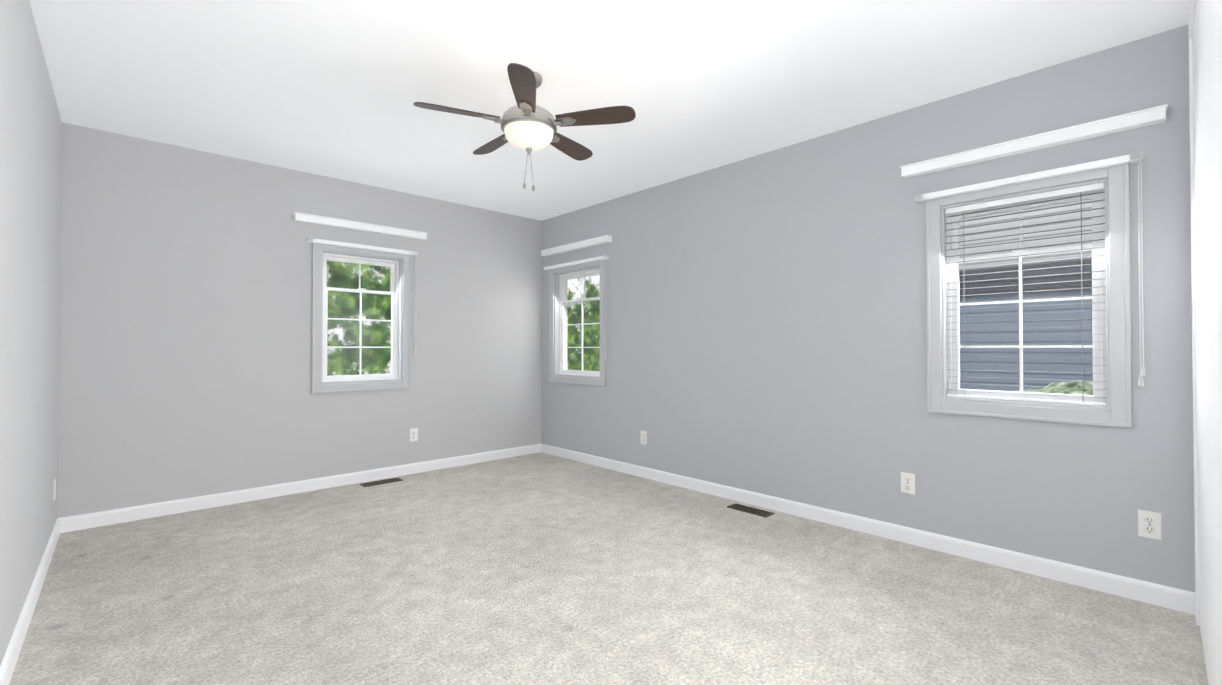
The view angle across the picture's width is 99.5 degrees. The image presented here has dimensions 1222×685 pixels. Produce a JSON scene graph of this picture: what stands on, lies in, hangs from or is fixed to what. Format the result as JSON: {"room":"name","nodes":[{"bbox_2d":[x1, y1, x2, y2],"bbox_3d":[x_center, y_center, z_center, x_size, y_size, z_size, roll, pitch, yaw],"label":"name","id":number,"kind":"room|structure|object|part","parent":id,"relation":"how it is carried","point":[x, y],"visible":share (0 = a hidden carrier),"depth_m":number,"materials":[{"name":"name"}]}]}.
{"room":"empty bedroom","nodes":[
{"label":"empty bedroom","id":0,"kind":"room"},
{"bbox_2d":[0,0,61,665],"bbox_3d":[-1.752,-0.112,1.350,0.150,2.440,4.890,1,-1,-43],"label":"wall","id":1,"kind":"structure","parent":0,"point":[30,168],"depth_m":2.01,"materials":[{"name":"grey paint"}]},
{"bbox_2d":[0,519,59,684],"bbox_3d":[-1.688,1.064,1.388,0.014,0.088,4.576,1,-1,-43],"label":"baseboard","id":2,"kind":"structure","parent":1,"relation":"attached to","point":[9,660],"depth_m":2.01,"materials":[{"name":"white wood"}]},
{"bbox_2d":[53,479,55,500],"bbox_3d":[-3.112,0.825,2.897,0.009,0.114,0.070,1,-1,-43],"label":"electrical outlet","id":3,"kind":"object","parent":1,"relation":"attached to","point":[54,489],"visible":1,"depth_m":2.87,"materials":[{"name":"white plastic"}]},
{"bbox_2d":[57,122,541,517],"bbox_3d":[-2.055,-0.080,4.322,3.789,2.440,0.150,1,-1,-43],"label":"wall","id":4,"kind":"structure","parent":0,"point":[185,346],"depth_m":3.69,"materials":[{"name":"grey paint"}]},
{"bbox_2d":[57,444,540,532],"bbox_3d":[-1.999,1.095,4.250,3.489,0.088,0.014,1,-1,-43],"label":"baseboard","id":5,"kind":"structure","parent":4,"relation":"attached to","point":[98,519],"depth_m":3.77,"materials":[{"name":"white wood"}]},
{"bbox_2d":[293,212,427,255],"bbox_3d":[-2.006,-0.866,4.230,1.020,0.208,0.064,1,-1,-43],"label":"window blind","id":6,"kind":"object","parent":4,"relation":"attached to","point":[338,223],"visible":1,"depth_m":4.17,"materials":[{"name":"white"}]},
{"bbox_2d":[311,243,415,392],"bbox_3d":[-2.037,-0.196,4.287,0.805,1.180,0.149,1,-1,-43],"label":"window","id":7,"kind":"structure","parent":4,"relation":"in","point":[402,381],"depth_m":4.26,"materials":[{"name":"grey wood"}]},
{"bbox_3d":[-2.091,-0.195,4.313,0.512,0.932,0.036,1,-1,-43],"label":"glass","id":8,"kind":"part","parent":7,"relation":"part of","materials":[{"name":"clear glass"}]},
{"bbox_3d":[-1.707,-0.325,4.509,0.024,0.873,0.017,1,-1,-43],"label":"cord","id":9,"kind":"part","parent":7,"relation":"part of","materials":[{"name":"grey plastic"}]},
{"bbox_2d":[410,428,417,441],"bbox_3d":[-1.720,0.807,4.519,0.070,0.114,0.009,1,-1,-43],"label":"electrical outlet","id":10,"kind":"object","parent":4,"relation":"attached to","point":[413,434],"visible":1,"depth_m":4.52,"materials":[{"name":"white plastic"}]},
{"bbox_2d":[9,452,1207,684],"bbox_3d":[-0.429,1.181,2.585,3.789,0.120,4.890,1,-1,-43],"label":"floor","id":11,"kind":"structure","parent":0,"point":[539,568],"depth_m":2.23,"materials":[{"name":"carpet"}]},
{"bbox_2d":[360,477,402,486],"bbox_3d":[-1.865,1.138,4.207,0.300,0.010,0.110,1,-1,-43],"label":"floor air vent","id":12,"kind":"object","parent":11,"relation":"on","point":[379,482],"visible":1,"depth_m":4.20,"materials":[{"name":"brown metal"}]},
{"bbox_2d":[727,503,774,517],"bbox_3d":[0.936,1.130,3.482,0.110,0.010,0.300,1,-1,-43],"label":"floor air vent","id":13,"kind":"object","parent":11,"relation":"on","point":[752,510],"visible":1,"depth_m":3.47,"materials":[{"name":"brown metal"}]},
{"bbox_2d":[29,0,1189,220],"bbox_3d":[-0.429,-1.379,2.612,3.789,0.120,4.890,1,-1,-43],"label":"ceiling","id":14,"kind":"structure","parent":0,"point":[333,88],"depth_m":2.52,"materials":[{"name":"white paint"}]},
{"bbox_2d":[413,63,635,190],"bbox_3d":[-0.432,-1.035,2.605,1.029,0.567,0.993,1,-1,-43],"label":"ceiling fan","id":15,"kind":"object","parent":14,"relation":"hanging from","point":[528,125],"visible":1,"depth_m":2.48,"materials":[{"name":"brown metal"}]},
{"bbox_3d":[-0.408,-1.007,2.572,0.242,0.085,0.242,1,-1,-43],"label":"lamp shade","id":16,"kind":"part","parent":15,"relation":"part of","materials":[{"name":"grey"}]},
{"bbox_2d":[541,25,1194,591],"bbox_3d":[0.894,-0.085,3.847,0.150,2.440,4.890,1,-1,-43],"label":"wall","id":17,"kind":"structure","parent":0,"point":[765,323],"depth_m":3.04,"materials":[{"name":"grey paint"}]},
{"bbox_2d":[541,235,611,269],"bbox_3d":[-0.360,-0.858,5.029,0.064,0.208,1.020,1,-1,-43],"label":"window blind","id":18,"kind":"object","parent":17,"relation":"attached to","point":[604,239],"visible":0.98,"depth_m":4.95,"materials":[{"name":"white"}]},
{"bbox_2d":[549,259,606,385],"bbox_3d":[-0.296,-0.187,5.052,0.149,1.180,0.885,1,-1,-43],"label":"window","id":19,"kind":"structure","parent":17,"relation":"in","point":[555,376],"depth_m":5.12,"materials":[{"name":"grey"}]},
{"bbox_3d":[-0.270,-0.187,5.107,0.036,0.932,0.592,1,-1,-43],"label":"glass","id":20,"kind":"part","parent":19,"relation":"part of","materials":[{"name":"clear glass"}]},
{"bbox_3d":[-0.048,-0.293,4.695,0.017,0.933,0.024,1,-1,-43],"label":"cord","id":21,"kind":"part","parent":19,"relation":"part of","materials":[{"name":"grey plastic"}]},
{"bbox_2d":[641,431,646,444],"bbox_3d":[0.275,0.805,4.378,0.009,0.114,0.070,1,-1,-43],"label":"electrical outlet","id":22,"kind":"object","parent":17,"relation":"attached to","point":[644,437],"visible":1,"depth_m":4.37,"materials":[{"name":"white plastic"}]},
{"bbox_2d":[541,444,1194,614],"bbox_3d":[0.840,1.090,3.773,0.014,0.088,4.576,1,-1,-43],"label":"baseboard","id":23,"kind":"structure","parent":17,"relation":"attached to","point":[1176,599],"depth_m":2.79,"materials":[{"name":"white wood"}]},
{"bbox_2d":[901,472,914,494],"bbox_3d":[1.665,0.790,2.904,0.009,0.114,0.070,1,-1,-43],"label":"electrical outlet","id":24,"kind":"object","parent":17,"relation":"attached to","point":[907,482],"visible":1,"depth_m":2.90,"materials":[{"name":"white plastic"}]},
{"bbox_2d":[926,160,1145,427],"bbox_3d":[2.051,-0.214,2.565,0.149,1.180,0.830,1,-1,-43],"label":"window","id":25,"kind":"structure","parent":17,"relation":"in","point":[1117,286],"depth_m":2.49,"materials":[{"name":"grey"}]},
{"bbox_3d":[2.077,-0.214,2.620,0.036,0.932,0.537,1,-1,-43],"label":"glass","id":26,"kind":"part","parent":25,"relation":"part of","materials":[{"name":"clear glass"}]},
{"bbox_2d":[900,104,1167,405],"bbox_3d":[2.006,-0.350,2.554,0.116,1.277,1.020,1,-1,-43],"label":"window blind","id":27,"kind":"object","parent":25,"relation":"attached to","point":[1125,122],"visible":0.98,"depth_m":2.48,"materials":[{"name":"white"}]},
{"bbox_3d":[2.280,-0.299,2.228,0.017,0.973,0.024,1,-1,-43],"label":"cord","id":28,"kind":"part","parent":25,"relation":"part of","materials":[{"name":"grey plastic"}]},
{"bbox_2d":[1138,510,1161,539],"bbox_3d":[2.311,0.782,2.220,0.009,0.114,0.070,1,-1,-43],"label":"electrical outlet","id":29,"kind":"object","parent":17,"relation":"attached to","point":[1149,524],"visible":1,"depth_m":2.22,"materials":[{"name":"white plastic"}]},
{"bbox_3d":[1.197,-0.117,0.875,3.789,2.440,0.150,1,-1,-43],"label":"wall","id":30,"kind":"structure","parent":0,"visible":0},
{"bbox_2d":[1188,0,1221,684],"bbox_3d":[1.625,-0.102,1.395,2.040,2.420,0.020,1,-1,-43],"label":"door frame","id":31,"kind":"structure","parent":30,"relation":"attached to","point":[1205,62],"depth_m":1.56,"materials":[{"name":"white wood"}]},
{"label":"outside","id":32,"kind":"structure","parent":0,"visible":0},
{"label":"ground","id":33,"kind":"structure","parent":32,"visible":0},
{"bbox_2d":[959,199,1092,390],"bbox_3d":[5.781,-1.684,4.439,0.001,6.350,10.600,1,-1,-43],"label":"siding","id":34,"kind":"object","parent":33,"relation":"on","point":[992,352],"depth_m":5.69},
{"bbox_2d":[1014,381,1092,394],"bbox_3d":[4.560,0.927,4.980,1.166,1.140,1.615,1,-1,-43],"label":"bush","id":35,"kind":"object","parent":33,"relation":"on","point":[1075,387],"depth_m":4.84,"materials":[{"name":"green plant"}]},
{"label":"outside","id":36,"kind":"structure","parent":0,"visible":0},
{"bbox_2d":[327,261,596,375],"bbox_3d":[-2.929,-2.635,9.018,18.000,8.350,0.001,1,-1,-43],"label":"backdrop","id":37,"kind":"structure","parent":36,"point":[341,277],"depth_m":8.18,"materials":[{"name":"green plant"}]},
{"bbox_2d":[597,275,599,370],"bbox_3d":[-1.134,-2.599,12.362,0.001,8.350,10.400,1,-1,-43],"label":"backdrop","id":38,"kind":"structure","parent":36,"point":[598,315],"depth_m":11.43,"materials":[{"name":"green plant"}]}
]}

